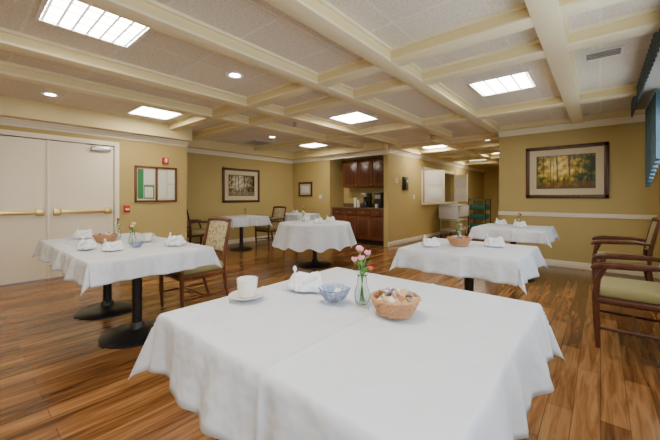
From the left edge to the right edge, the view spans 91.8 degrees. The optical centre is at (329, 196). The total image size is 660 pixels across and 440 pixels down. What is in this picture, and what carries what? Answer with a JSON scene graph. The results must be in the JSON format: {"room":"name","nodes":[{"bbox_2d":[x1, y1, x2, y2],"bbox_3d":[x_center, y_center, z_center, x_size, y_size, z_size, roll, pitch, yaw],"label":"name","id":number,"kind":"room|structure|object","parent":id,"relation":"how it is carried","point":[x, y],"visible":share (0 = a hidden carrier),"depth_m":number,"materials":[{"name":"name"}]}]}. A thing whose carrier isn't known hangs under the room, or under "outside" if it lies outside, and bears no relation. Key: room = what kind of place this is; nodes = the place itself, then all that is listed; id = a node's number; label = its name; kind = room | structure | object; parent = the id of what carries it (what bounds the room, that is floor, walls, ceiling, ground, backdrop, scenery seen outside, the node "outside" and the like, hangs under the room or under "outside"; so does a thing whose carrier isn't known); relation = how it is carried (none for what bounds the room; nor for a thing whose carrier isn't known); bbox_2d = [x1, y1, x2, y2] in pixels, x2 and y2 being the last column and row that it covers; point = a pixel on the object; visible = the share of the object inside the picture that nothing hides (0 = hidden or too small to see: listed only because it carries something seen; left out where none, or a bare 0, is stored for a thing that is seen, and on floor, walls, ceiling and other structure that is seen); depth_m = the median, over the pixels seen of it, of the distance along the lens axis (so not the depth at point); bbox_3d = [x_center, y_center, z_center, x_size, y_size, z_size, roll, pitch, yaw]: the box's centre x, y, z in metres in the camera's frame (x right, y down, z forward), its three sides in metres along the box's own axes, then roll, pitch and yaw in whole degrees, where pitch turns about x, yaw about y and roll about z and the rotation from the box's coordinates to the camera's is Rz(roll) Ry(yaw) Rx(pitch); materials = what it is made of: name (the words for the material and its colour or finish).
{"room":"care facility","nodes":[
{"label":"care facility","id":0,"kind":"room"},
{"bbox_2d":[0,125,186,241],"bbox_3d":[-5.222,-0.060,4.255,1.170,2.520,6.160,0,0,40],"label":"wall","id":1,"kind":"structure","parent":0,"point":[160,219],"depth_m":5.70,"materials":[{"name":"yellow paint"}]},
{"bbox_2d":[0,135,46,284],"bbox_3d":[-4.399,0.179,4.365,0.045,2.018,0.820,0,0,40],"label":"door","id":2,"kind":"structure","parent":1,"relation":"in","point":[23,161],"depth_m":4.46,"materials":[{"name":"paint"}]},
{"bbox_2d":[0,209,43,215],"bbox_3d":[-4.357,0.220,4.337,0.054,0.100,0.730,0,0,40],"label":"push bar","id":3,"kind":"object","parent":2,"relation":"attached to","point":[38,212],"visible":1,"depth_m":4.45,"materials":[{"name":"gold metal"}]},
{"bbox_2d":[0,129,118,278],"bbox_3d":[-4.148,0.145,4.697,0.140,2.110,1.800,0,0,40],"label":"trim","id":4,"kind":"structure","parent":1,"relation":"attached to","point":[13,133],"depth_m":4.76,"materials":[{"name":"beige paint"}]},
{"bbox_2d":[50,140,113,277],"bbox_3d":[-3.863,0.179,4.999,0.045,2.018,0.820,0,0,40],"label":"door","id":5,"kind":"structure","parent":1,"relation":"in","point":[81,177],"depth_m":4.94,"materials":[{"name":"paint"}]},
{"bbox_2d":[53,207,111,214],"bbox_3d":[-3.821,0.220,4.971,0.054,0.100,0.730,0,0,40],"label":"push bar","id":6,"kind":"object","parent":5,"relation":"attached to","point":[108,210],"visible":1,"depth_m":4.93,"materials":[{"name":"gold metal"}]},
{"bbox_2d":[73,142,110,151],"bbox_3d":[-3.721,-0.789,5.026,0.127,0.098,0.486,0,0,40],"label":"door closer","id":7,"kind":"object","parent":5,"relation":"attached to","point":[93,147],"depth_m":5.09,"materials":[{"name":"silver metal"}]},
{"bbox_2d":[124,205,129,211],"bbox_3d":[-3.438,0.200,5.419,0.049,0.120,0.090,0,0,40],"label":"alarm pull station","id":8,"kind":"object","parent":1,"relation":"attached to","point":[126,207],"visible":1,"depth_m":5.40,"materials":[{"name":"red plastic"}]},
{"bbox_2d":[134,165,176,201],"bbox_3d":[-3.136,-0.230,5.792,0.028,0.640,0.720,0,0,40],"label":"bulletin board","id":9,"kind":"object","parent":1,"relation":"attached to","point":[151,183],"visible":1,"depth_m":5.77,"materials":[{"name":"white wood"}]},
{"bbox_2d":[162,158,168,164],"bbox_3d":[-3.030,-0.660,5.899,0.053,0.120,0.100,0,0,40],"label":"fire alarm strobe","id":10,"kind":"object","parent":1,"relation":"attached to","point":[165,161],"visible":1,"depth_m":5.88,"materials":[{"name":"red plastic"}]},
{"bbox_2d":[187,152,292,243],"bbox_3d":[-2.150,-0.060,8.704,0.120,2.520,4.600,0,0,40],"label":"wall","id":11,"kind":"structure","parent":0,"point":[204,171],"depth_m":8.18,"materials":[{"name":"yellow paint"}]},
{"bbox_2d":[199,235,274,244],"bbox_3d":[-2.353,1.145,8.358,0.015,0.110,3.790,0,0,40],"label":"baseboard","id":12,"kind":"structure","parent":11,"relation":"attached to","point":[234,241],"depth_m":8.53,"materials":[{"name":"beige paint"}]},
{"bbox_2d":[222,167,259,202],"bbox_3d":[-2.309,-0.300,8.393,0.033,0.880,1.130,0,0,40],"label":"framed landscape picture","id":13,"kind":"object","parent":11,"relation":"attached to","point":[238,185],"visible":1,"depth_m":8.35,"materials":[{"name":"beige paper"}]},
{"bbox_2d":[0,228,659,439],"bbox_3d":[1.135,1.250,6.766,9.000,0.100,18.600,0,0,40],"label":"floor","id":14,"kind":"structure","parent":0,"point":[57,382],"depth_m":2.41,"materials":[{"name":"brown wood"}]},
{"bbox_2d":[74,277,155,348],"bbox_3d":[-2.034,0.827,3.093,1.780,0.747,0.890,0,0,40],"label":"dining table","id":15,"kind":"object","parent":14,"relation":"on","point":[135,333],"visible":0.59,"depth_m":2.78,"materials":[{"name":"black metal"}]},
{"bbox_2d":[32,232,221,295],"bbox_3d":[-2.035,0.538,3.091,1.959,0.204,1.056,0,0,40],"label":"tablecloth","id":16,"kind":"object","parent":15,"relation":"on","point":[91,268],"visible":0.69,"depth_m":2.56,"materials":[{"name":"fabric"}]},
{"bbox_2d":[72,227,93,237],"bbox_3d":[-2.627,0.376,3.410,0.181,0.117,0.127,0,0,-11],"label":"folded napkin","id":17,"kind":"object","parent":16,"relation":"on","point":[87,233],"visible":0.96,"depth_m":3.38,"materials":[{"name":"white fabric"}]},
{"bbox_2d":[76,236,97,249],"bbox_3d":[-2.049,0.381,2.688,0.167,0.108,0.117,0,0,29],"label":"folded napkin","id":18,"kind":"object","parent":16,"relation":"on","point":[84,244],"visible":1,"depth_m":2.65,"materials":[{"name":"white fabric"}]},
{"bbox_2d":[92,232,117,241],"bbox_3d":[-2.209,0.392,3.150,0.213,0.090,0.216,0,0,30],"label":"wicker basket","id":19,"kind":"object","parent":16,"relation":"on","point":[100,237],"visible":0.98,"depth_m":3.09,"materials":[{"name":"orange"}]},
{"bbox_2d":[101,239,123,250],"bbox_3d":[-1.783,0.386,2.627,0.153,0.099,0.107,0,0,-29],"label":"folded napkin","id":20,"kind":"object","parent":16,"relation":"on","point":[117,245],"visible":1,"depth_m":2.60,"materials":[{"name":"white fabric"}]},
{"bbox_2d":[113,218,120,237],"bbox_3d":[-2.276,0.329,3.427,0.079,0.214,0.077,0,0,40],"label":"flower vase","id":21,"kind":"object","parent":16,"relation":"on","point":[117,230],"visible":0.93,"depth_m":3.42,"materials":[{"name":"clear glass"}]},
{"bbox_2d":[128,222,136,244],"bbox_3d":[-1.823,0.333,2.953,0.082,0.206,0.077,0,0,40],"label":"flower vase","id":22,"kind":"object","parent":16,"relation":"on","point":[132,237],"visible":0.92,"depth_m":2.94,"materials":[{"name":"clear glass"}]},
{"bbox_2d":[130,241,143,246],"bbox_3d":[-1.690,0.414,2.803,0.109,0.044,0.109,0,0,40],"label":"sugar bowl","id":23,"kind":"object","parent":16,"relation":"on","point":[133,243],"visible":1,"depth_m":2.78,"materials":[{"name":"blue glass"}]},
{"bbox_2d":[140,233,154,241],"bbox_3d":[-1.805,0.396,3.162,0.144,0.079,0.144,0,0,-17],"label":"cup","id":24,"kind":"object","parent":16,"relation":"on","point":[146,236],"visible":0.98,"depth_m":3.13,"materials":[{"name":"white ceramic"}]},
{"bbox_2d":[164,232,186,245],"bbox_3d":[-1.408,0.376,2.907,0.181,0.117,0.127,0,0,17],"label":"folded napkin","id":25,"kind":"object","parent":16,"relation":"on","point":[178,240],"visible":1,"depth_m":2.87,"materials":[{"name":"white fabric"}]},
{"bbox_2d":[159,217,231,307],"bbox_3d":[-1.477,0.718,3.567,0.538,0.973,0.630,0,0,40],"label":"dining chair","id":26,"kind":"object","parent":14,"relation":"on","point":[216,235],"visible":0.67,"depth_m":3.55,"materials":[{"name":"brown wood"}]},
{"bbox_2d":[187,209,207,244],"bbox_3d":[-2.952,0.718,6.964,0.591,0.973,0.640,0,0,40],"label":"armchair","id":27,"kind":"object","parent":14,"relation":"on","point":[198,232],"visible":0.39,"depth_m":6.76,"materials":[{"name":"brown wood"}]},
{"bbox_2d":[230,227,252,250],"bbox_3d":[-2.036,0.827,7.351,0.790,0.747,0.890,0,0,40],"label":"dining table","id":28,"kind":"object","parent":14,"relation":"on","point":[241,247],"visible":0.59,"depth_m":7.30,"materials":[{"name":"black metal"}]},
{"bbox_2d":[214,215,271,228],"bbox_3d":[-2.041,0.562,7.352,0.967,0.254,1.078,0,0,40],"label":"tablecloth","id":29,"kind":"object","parent":28,"relation":"on","point":[238,220],"visible":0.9,"depth_m":7.09,"materials":[{"name":"fabric"}]},
{"bbox_2d":[255,206,285,247],"bbox_3d":[-1.458,0.718,7.957,0.591,0.973,0.640,0,0,40],"label":"armchair","id":30,"kind":"object","parent":14,"relation":"on","point":[279,212],"visible":0.75,"depth_m":7.95,"materials":[{"name":"brown wood"}]},
{"bbox_2d":[298,250,331,268],"bbox_3d":[-0.268,0.828,5.647,1.220,0.745,1.220,0,0,40],"label":"round dining table","id":31,"kind":"object","parent":14,"relation":"on","point":[314,263],"visible":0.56,"depth_m":5.54,"materials":[{"name":"black metal"}]},
{"bbox_2d":[272,220,356,252],"bbox_3d":[-0.263,0.655,5.651,1.477,0.414,1.474,0,0,40],"label":"tablecloth","id":32,"kind":"object","parent":31,"relation":"on","point":[297,235],"visible":0.87,"depth_m":5.07,"materials":[{"name":"white fabric"}]},
{"bbox_2d":[313,217,323,222],"bbox_3d":[-0.194,0.381,5.349,0.167,0.108,0.117,0,0,23],"label":"folded napkin","id":33,"kind":"object","parent":32,"relation":"on","point":[320,220],"visible":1,"depth_m":5.31,"materials":[{"name":"white fabric"}]},
{"bbox_2d":[326,215,334,220],"bbox_3d":[0.007,0.381,5.830,0.167,0.108,0.117,0,0,-17],"label":"folded napkin","id":34,"kind":"object","parent":32,"relation":"on","point":[332,218],"visible":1,"depth_m":5.80,"materials":[{"name":"white fabric"}]},
{"bbox_2d":[331,203,383,244],"bbox_3d":[0.867,0.690,8.563,1.690,1.020,0.580,0,0,40],"label":"base cabinet","id":35,"kind":"object","parent":14,"relation":"on","point":[367,224],"visible":0.66,"depth_m":8.21,"materials":[{"name":"brown wood"}]},
{"bbox_2d":[354,198,359,206],"bbox_3d":[0.729,0.150,8.679,0.200,0.260,0.090,0,0,40],"label":"paper cups","id":36,"kind":"object","parent":35,"relation":"on","point":[356,202],"visible":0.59,"depth_m":8.67,"materials":[{"name":"white paper"}]},
{"bbox_2d":[360,193,371,207],"bbox_3d":[0.968,0.090,8.484,0.227,0.380,0.270,0,0,40],"label":"coffee maker","id":37,"kind":"object","parent":35,"relation":"on","point":[367,197],"visible":1,"depth_m":8.44,"materials":[{"name":"black plastic"}]},
{"bbox_2d":[374,192,383,207],"bbox_3d":[1.265,0.080,8.236,0.220,0.400,0.325,0,0,40],"label":"coffee maker","id":38,"kind":"object","parent":35,"relation":"on","point":[378,196],"visible":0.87,"depth_m":8.16,"materials":[{"name":"black plastic"}]},
{"bbox_2d":[439,205,468,235],"bbox_3d":[3.820,0.722,9.865,0.600,0.953,0.920,0,0,40],"label":"cart","id":39,"kind":"object","parent":14,"relation":"on","point":[446,212],"visible":0.86,"depth_m":9.57,"materials":[{"name":"silver metal"}]},
{"bbox_2d":[464,278,473,291],"bbox_3d":[1.240,0.827,2.854,0.900,0.747,0.850,0,0,40],"label":"dining table","id":40,"kind":"object","parent":14,"relation":"on","point":[468,282],"visible":0.07,"depth_m":2.82,"materials":[{"name":"black metal"}]},
{"bbox_2d":[389,238,547,294],"bbox_3d":[1.238,0.544,2.850,1.072,0.217,1.010,0,0,40],"label":"tablecloth","id":41,"kind":"object","parent":40,"relation":"on","point":[511,264],"visible":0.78,"depth_m":2.51,"materials":[{"name":"fabric"}]},
{"bbox_2d":[421,235,439,246],"bbox_3d":[0.897,0.386,2.853,0.153,0.099,0.107,0,0,-11],"label":"folded napkin","id":42,"kind":"object","parent":41,"relation":"on","point":[432,242],"visible":1,"depth_m":2.83,"materials":[{"name":"white fabric"}]},
{"bbox_2d":[455,221,462,234],"bbox_3d":[1.243,0.333,3.099,0.078,0.204,0.077,0,0,40],"label":"flower vase","id":43,"kind":"object","parent":41,"relation":"on","point":[458,232],"visible":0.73,"depth_m":3.09,"materials":[{"name":"clear glass"}]},
{"bbox_2d":[447,235,471,245],"bbox_3d":[1.175,0.391,2.909,0.213,0.093,0.216,0,0,30],"label":"wicker basket","id":44,"kind":"object","parent":41,"relation":"on","point":[458,240],"visible":1,"depth_m":2.84,"materials":[{"name":"brown wicker"}]},
{"bbox_2d":[484,234,504,246],"bbox_3d":[1.458,0.381,2.841,0.167,0.108,0.117,0,0,23],"label":"folded napkin","id":45,"kind":"object","parent":41,"relation":"on","point":[495,242],"visible":1,"depth_m":2.81,"materials":[{"name":"white fabric"}]},
{"bbox_2d":[468,199,490,234],"bbox_3d":[4.782,0.624,10.229,0.526,1.148,0.668,0,0,40],"label":"cart","id":46,"kind":"object","parent":14,"relation":"on","point":[474,206],"visible":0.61,"depth_m":10.06,"materials":[{"name":"green plastic"}]},
{"bbox_2d":[510,242,534,281],"bbox_3d":[2.754,0.827,4.808,0.890,0.747,0.890,0,0,40],"label":"dining table","id":47,"kind":"object","parent":14,"relation":"on","point":[514,243],"visible":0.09,"depth_m":4.61,"materials":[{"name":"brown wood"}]},
{"bbox_2d":[468,223,559,247],"bbox_3d":[2.755,0.544,4.806,1.055,0.217,1.050,0,0,40],"label":"tablecloth","id":48,"kind":"object","parent":47,"relation":"on","point":[531,233],"visible":0.85,"depth_m":4.46,"materials":[{"name":"fabric"}]},
{"bbox_2d":[495,218,506,224],"bbox_3d":[2.703,0.381,5.061,0.167,0.108,0.117,0,0,12],"label":"folded napkin","id":49,"kind":"object","parent":48,"relation":"on","point":[498,222],"visible":1,"depth_m":5.03,"materials":[{"name":"white fabric"}]},
{"bbox_2d":[513,220,526,226],"bbox_3d":[2.772,0.381,4.676,0.167,0.108,0.117,0,0,23],"label":"folded napkin","id":50,"kind":"object","parent":48,"relation":"on","point":[516,224],"visible":1,"depth_m":4.64,"materials":[{"name":"white fabric"}]},
{"bbox_2d":[590,253,659,347],"bbox_3d":[2.507,0.718,2.569,0.640,0.973,0.591,0,0,40],"label":"armchair","id":51,"kind":"object","parent":14,"relation":"on","point":[622,292],"visible":1,"depth_m":2.52,"materials":[{"name":"brown wood"}]},
{"bbox_2d":[591,217,659,281],"bbox_3d":[3.594,0.718,3.902,0.640,0.973,0.591,0,0,40],"label":"armchair","id":52,"kind":"object","parent":14,"relation":"on","point":[654,229],"visible":0.66,"depth_m":3.78,"materials":[{"name":"brown wood"}]},
{"bbox_3d":[0.114,0.827,1.281,1.070,0.747,1.056,0,0,40],"label":"dining table","id":53,"kind":"object","parent":14,"relation":"on","visible":0},
{"bbox_2d":[128,267,564,439],"bbox_3d":[0.110,0.566,1.285,1.262,0.259,1.244,0,0,40],"label":"tablecloth","id":54,"kind":"object","parent":53,"relation":"on","point":[283,363],"visible":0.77,"depth_m":0.91,"materials":[{"name":"fabric"}]},
{"bbox_2d":[228,276,265,300],"bbox_3d":[-0.357,0.393,1.382,0.156,0.085,0.156,0,0,4],"label":"cup","id":55,"kind":"object","parent":54,"relation":"on","point":[247,290],"visible":1,"depth_m":1.35,"materials":[{"name":"white ceramic"}]},
{"bbox_2d":[287,266,322,292],"bbox_3d":[-0.114,0.381,1.511,0.167,0.108,0.117,0,0,12],"label":"folded napkin","id":56,"kind":"object","parent":54,"relation":"on","point":[299,281],"visible":0.92,"depth_m":1.48,"materials":[{"name":"white fabric"}]},
{"bbox_2d":[318,283,349,302],"bbox_3d":[0.018,0.408,1.346,0.136,0.055,0.136,0,0,40],"label":"sugar bowl","id":57,"kind":"object","parent":54,"relation":"on","point":[331,292],"visible":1,"depth_m":1.32,"materials":[{"name":"blue glass"}]},
{"bbox_2d":[351,245,372,305],"bbox_3d":[0.133,0.318,1.310,0.077,0.235,0.078,0,0,-26],"label":"flower vase","id":58,"kind":"object","parent":54,"relation":"on","point":[362,293],"visible":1,"depth_m":1.29,"materials":[{"name":"clear glass"}]},
{"bbox_2d":[369,287,420,318],"bbox_3d":[0.245,0.392,1.207,0.189,0.091,0.192,0,0,10],"label":"wicker basket","id":59,"kind":"object","parent":54,"relation":"on","point":[393,303],"visible":1,"depth_m":1.16,"materials":[{"name":"brown wicker"}]},
{"bbox_3d":[-0.901,0.827,8.617,0.890,0.747,0.790,0,0,40],"label":"dining table","id":60,"kind":"object","parent":14,"relation":"on","visible":0},
{"bbox_2d":[273,213,320,221],"bbox_3d":[-0.896,0.562,8.618,1.090,0.254,0.982,0,0,40],"label":"tablecloth","id":61,"kind":"object","parent":60,"relation":"on","point":[288,216],"visible":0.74,"depth_m":8.23,"materials":[{"name":"fabric"}]},
{"bbox_2d":[0,0,659,166],"bbox_3d":[1.135,-1.370,6.766,9.000,0.100,18.600,0,0,40],"label":"ceiling","id":62,"kind":"structure","parent":0,"point":[259,23],"depth_m":3.09,"materials":[{"name":"tile"}]},
{"bbox_2d":[41,92,58,96],"bbox_3d":[-3.595,-1.313,4.112,0.180,0.012,0.180,0,0,40],"label":"recessed light","id":63,"kind":"object","parent":62,"relation":"in","point":[48,94],"visible":1,"depth_m":4.11,"materials":[{"name":"white plastic"}]},
{"bbox_2d":[34,0,152,48],"bbox_3d":[-1.733,-1.309,2.381,0.620,0.020,0.620,0,0,40],"label":"recessed light","id":64,"kind":"object","parent":62,"relation":"in","point":[75,16],"visible":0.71,"depth_m":2.40,"materials":[{"name":"white plastic"}]},
{"bbox_2d":[126,105,183,119],"bbox_3d":[-2.725,-1.309,4.987,0.620,0.020,0.620,0,0,40],"label":"recessed light","id":65,"kind":"object","parent":62,"relation":"in","point":[141,110],"visible":0.84,"depth_m":4.95,"materials":[{"name":"white plastic"}]},
{"bbox_2d":[226,72,242,78],"bbox_3d":[-1.029,-1.313,3.462,0.180,0.012,0.180,0,0,40],"label":"recessed light","id":66,"kind":"object","parent":62,"relation":"in","point":[234,75],"visible":1,"depth_m":3.47,"materials":[{"name":"white plastic"}]},
{"bbox_2d":[241,139,273,144],"bbox_3d":[-1.746,-1.307,7.694,0.560,0.025,0.560,0,0,40],"label":"ceiling vent","id":67,"kind":"object","parent":62,"relation":"in","point":[256,142],"depth_m":7.64,"materials":[{"name":"beige metal"}]},
{"bbox_2d":[300,143,328,147],"bbox_3d":[-0.463,-1.309,8.050,0.620,0.020,0.620,0,0,40],"label":"recessed light","id":68,"kind":"object","parent":62,"relation":"in","point":[314,145],"visible":0.59,"depth_m":8.12,"materials":[{"name":"white plastic"}]},
{"bbox_2d":[0,0,659,164],"bbox_3d":[1.387,-1.264,6.552,7.660,0.120,18.200,0,0,40],"label":"beams","id":69,"kind":"structure","parent":62,"relation":"attached to","point":[556,43],"depth_m":3.15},
{"bbox_2d":[327,110,379,123],"bbox_3d":[0.392,-1.309,5.298,0.620,0.020,0.620,0,0,40],"label":"recessed light","id":70,"kind":"object","parent":62,"relation":"in","point":[353,117],"visible":1,"depth_m":5.26,"materials":[{"name":"white plastic"}]},
{"bbox_2d":[420,145,447,148],"bbox_3d":[2.643,-1.309,8.240,0.620,0.020,0.620,0,0,40],"label":"recessed light","id":71,"kind":"object","parent":62,"relation":"in","point":[439,146],"visible":0.39,"depth_m":8.40,"materials":[{"name":"white plastic"}]},
{"bbox_2d":[467,69,537,96],"bbox_3d":[2.014,-1.309,3.731,0.620,0.020,0.620,0,0,40],"label":"recessed light","id":72,"kind":"object","parent":62,"relation":"in","point":[524,79],"visible":1,"depth_m":3.69,"materials":[{"name":"white plastic"}]},
{"bbox_2d":[583,44,624,61],"bbox_3d":[2.500,-1.308,2.928,0.280,0.023,0.200,0,0,40],"label":"ceiling vent","id":73,"kind":"object","parent":62,"relation":"in","point":[616,50],"depth_m":2.90,"materials":[{"name":"grey metal"}]},
{"bbox_2d":[293,154,383,219],"bbox_3d":[0.328,-0.060,9.071,3.190,2.520,0.760,0,0,40],"label":"wall","id":74,"kind":"structure","parent":0,"point":[326,176],"depth_m":9.15,"materials":[{"name":"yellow paint"}]},
{"bbox_2d":[298,182,311,195],"bbox_3d":[-0.728,-0.230,9.441,0.550,0.420,0.033,0,0,40],"label":"framed picture","id":75,"kind":"object","parent":74,"relation":"attached to","point":[304,188],"visible":1,"depth_m":9.44,"materials":[{"name":"brown wood"}]},
{"bbox_2d":[342,157,383,187],"bbox_3d":[1.012,-0.630,8.587,1.500,0.740,0.367,0,0,40],"label":"upper cabinet","id":76,"kind":"object","parent":74,"relation":"attached to","point":[362,173],"visible":0.75,"depth_m":8.48,"materials":[{"name":"brown wood"}]},
{"bbox_2d":[384,153,483,246],"bbox_3d":[4.006,-0.060,10.860,0.120,2.520,8.240,0,0,40],"label":"wall","id":77,"kind":"structure","parent":0,"point":[405,217],"depth_m":8.67,"materials":[{"name":"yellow paint"}]},
{"bbox_2d":[402,177,408,189],"bbox_3d":[1.968,-0.350,8.287,0.082,0.340,0.260,0,0,40],"label":"wall phone","id":78,"kind":"object","parent":77,"relation":"attached to","point":[405,180],"visible":1,"depth_m":8.21,"materials":[{"name":"black plastic"}]},
{"bbox_2d":[424,170,444,202],"bbox_3d":[2.962,-0.300,9.077,0.550,0.910,0.056,0,0,20],"label":"shutter","id":79,"kind":"object","parent":77,"relation":"attached to","point":[434,180],"visible":1,"depth_m":9.05,"materials":[{"name":"beige paint"}]},
{"bbox_2d":[388,222,483,246],"bbox_3d":[4.057,1.145,10.816,0.015,0.110,8.240,0,0,40],"label":"baseboard","id":80,"kind":"structure","parent":77,"relation":"attached to","point":[411,239],"depth_m":8.88,"materials":[{"name":"beige paint"}]},
{"bbox_2d":[421,167,457,204],"bbox_3d":[3.476,-0.315,10.155,0.220,1.090,2.760,0,0,40],"label":"trim","id":81,"kind":"structure","parent":77,"relation":"attached to","point":[422,168],"depth_m":9.29,"materials":[{"name":"beige paint"}]},
{"bbox_2d":[454,174,467,201],"bbox_3d":[4.429,-0.300,10.830,0.056,0.910,0.550,0,0,-24],"label":"shutter","id":82,"kind":"object","parent":77,"relation":"attached to","point":[460,181],"visible":1,"depth_m":10.78,"materials":[{"name":"beige paint"}]},
{"bbox_2d":[423,166,498,222],"bbox_3d":[6.146,-0.060,14.524,6.640,2.520,0.120,0,0,40],"label":"wall","id":83,"kind":"structure","parent":0,"point":[491,175],"depth_m":13.79,"materials":[{"name":"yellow paint"}]},
{"bbox_2d":[499,122,658,265],"bbox_3d":[6.755,-0.060,8.536,2.260,2.520,8.240,0,0,40],"label":"wall","id":84,"kind":"structure","parent":0,"point":[628,193],"depth_m":5.27,"materials":[{"name":"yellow paint"}]},
{"bbox_2d":[0,95,645,172],"bbox_3d":[0.618,-1.146,6.579,17.776,0.352,7.353,0,0,-28],"label":"trim","id":85,"kind":"structure","parent":84,"relation":"attached to","point":[17,112],"depth_m":5.47,"materials":[{"name":"paint"}]},
{"bbox_2d":[526,142,608,197],"bbox_3d":[3.996,-0.430,5.449,1.140,0.900,0.033,0,0,40],"label":"picture","id":86,"kind":"object","parent":84,"relation":"attached to","point":[575,170],"visible":1,"depth_m":5.41,"materials":[{"name":"multicoloured paper"}]},
{"bbox_2d":[498,211,656,219],"bbox_3d":[4.027,0.305,5.424,2.130,0.070,0.035,0,0,40],"label":"trim","id":87,"kind":"structure","parent":84,"relation":"attached to","point":[582,215],"depth_m":5.29,"materials":[{"name":"beige paint"}]},
{"bbox_2d":[544,259,657,277],"bbox_3d":[4.045,1.145,5.422,2.140,0.110,0.015,0,0,40],"label":"baseboard","id":88,"kind":"structure","parent":84,"relation":"attached to","point":[568,264],"depth_m":5.30,"materials":[{"name":"beige paint"}]},
{"bbox_2d":[645,90,659,186],"bbox_3d":[3.957,-0.655,3.923,0.050,1.050,1.100,0,0,40],"label":"panel","id":89,"kind":"object","parent":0,"point":[652,112],"depth_m":3.81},
{"bbox_2d":[659,164,659,265],"bbox_3d":[1.738,-0.060,0.941,0.120,2.520,10.080,0,0,40],"label":"wall","id":90,"kind":"structure","parent":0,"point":[659,164],"depth_m":4.68,"materials":[{"name":"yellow paint"}]},
{"bbox_2d":[631,28,659,117],"bbox_3d":[3.309,-1.200,3.161,0.335,0.200,3.100,0,0,40],"label":"valance","id":91,"kind":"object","parent":90,"relation":"attached to","point":[649,78],"depth_m":3.24,"materials":[{"name":"black fabric"}]}
]}

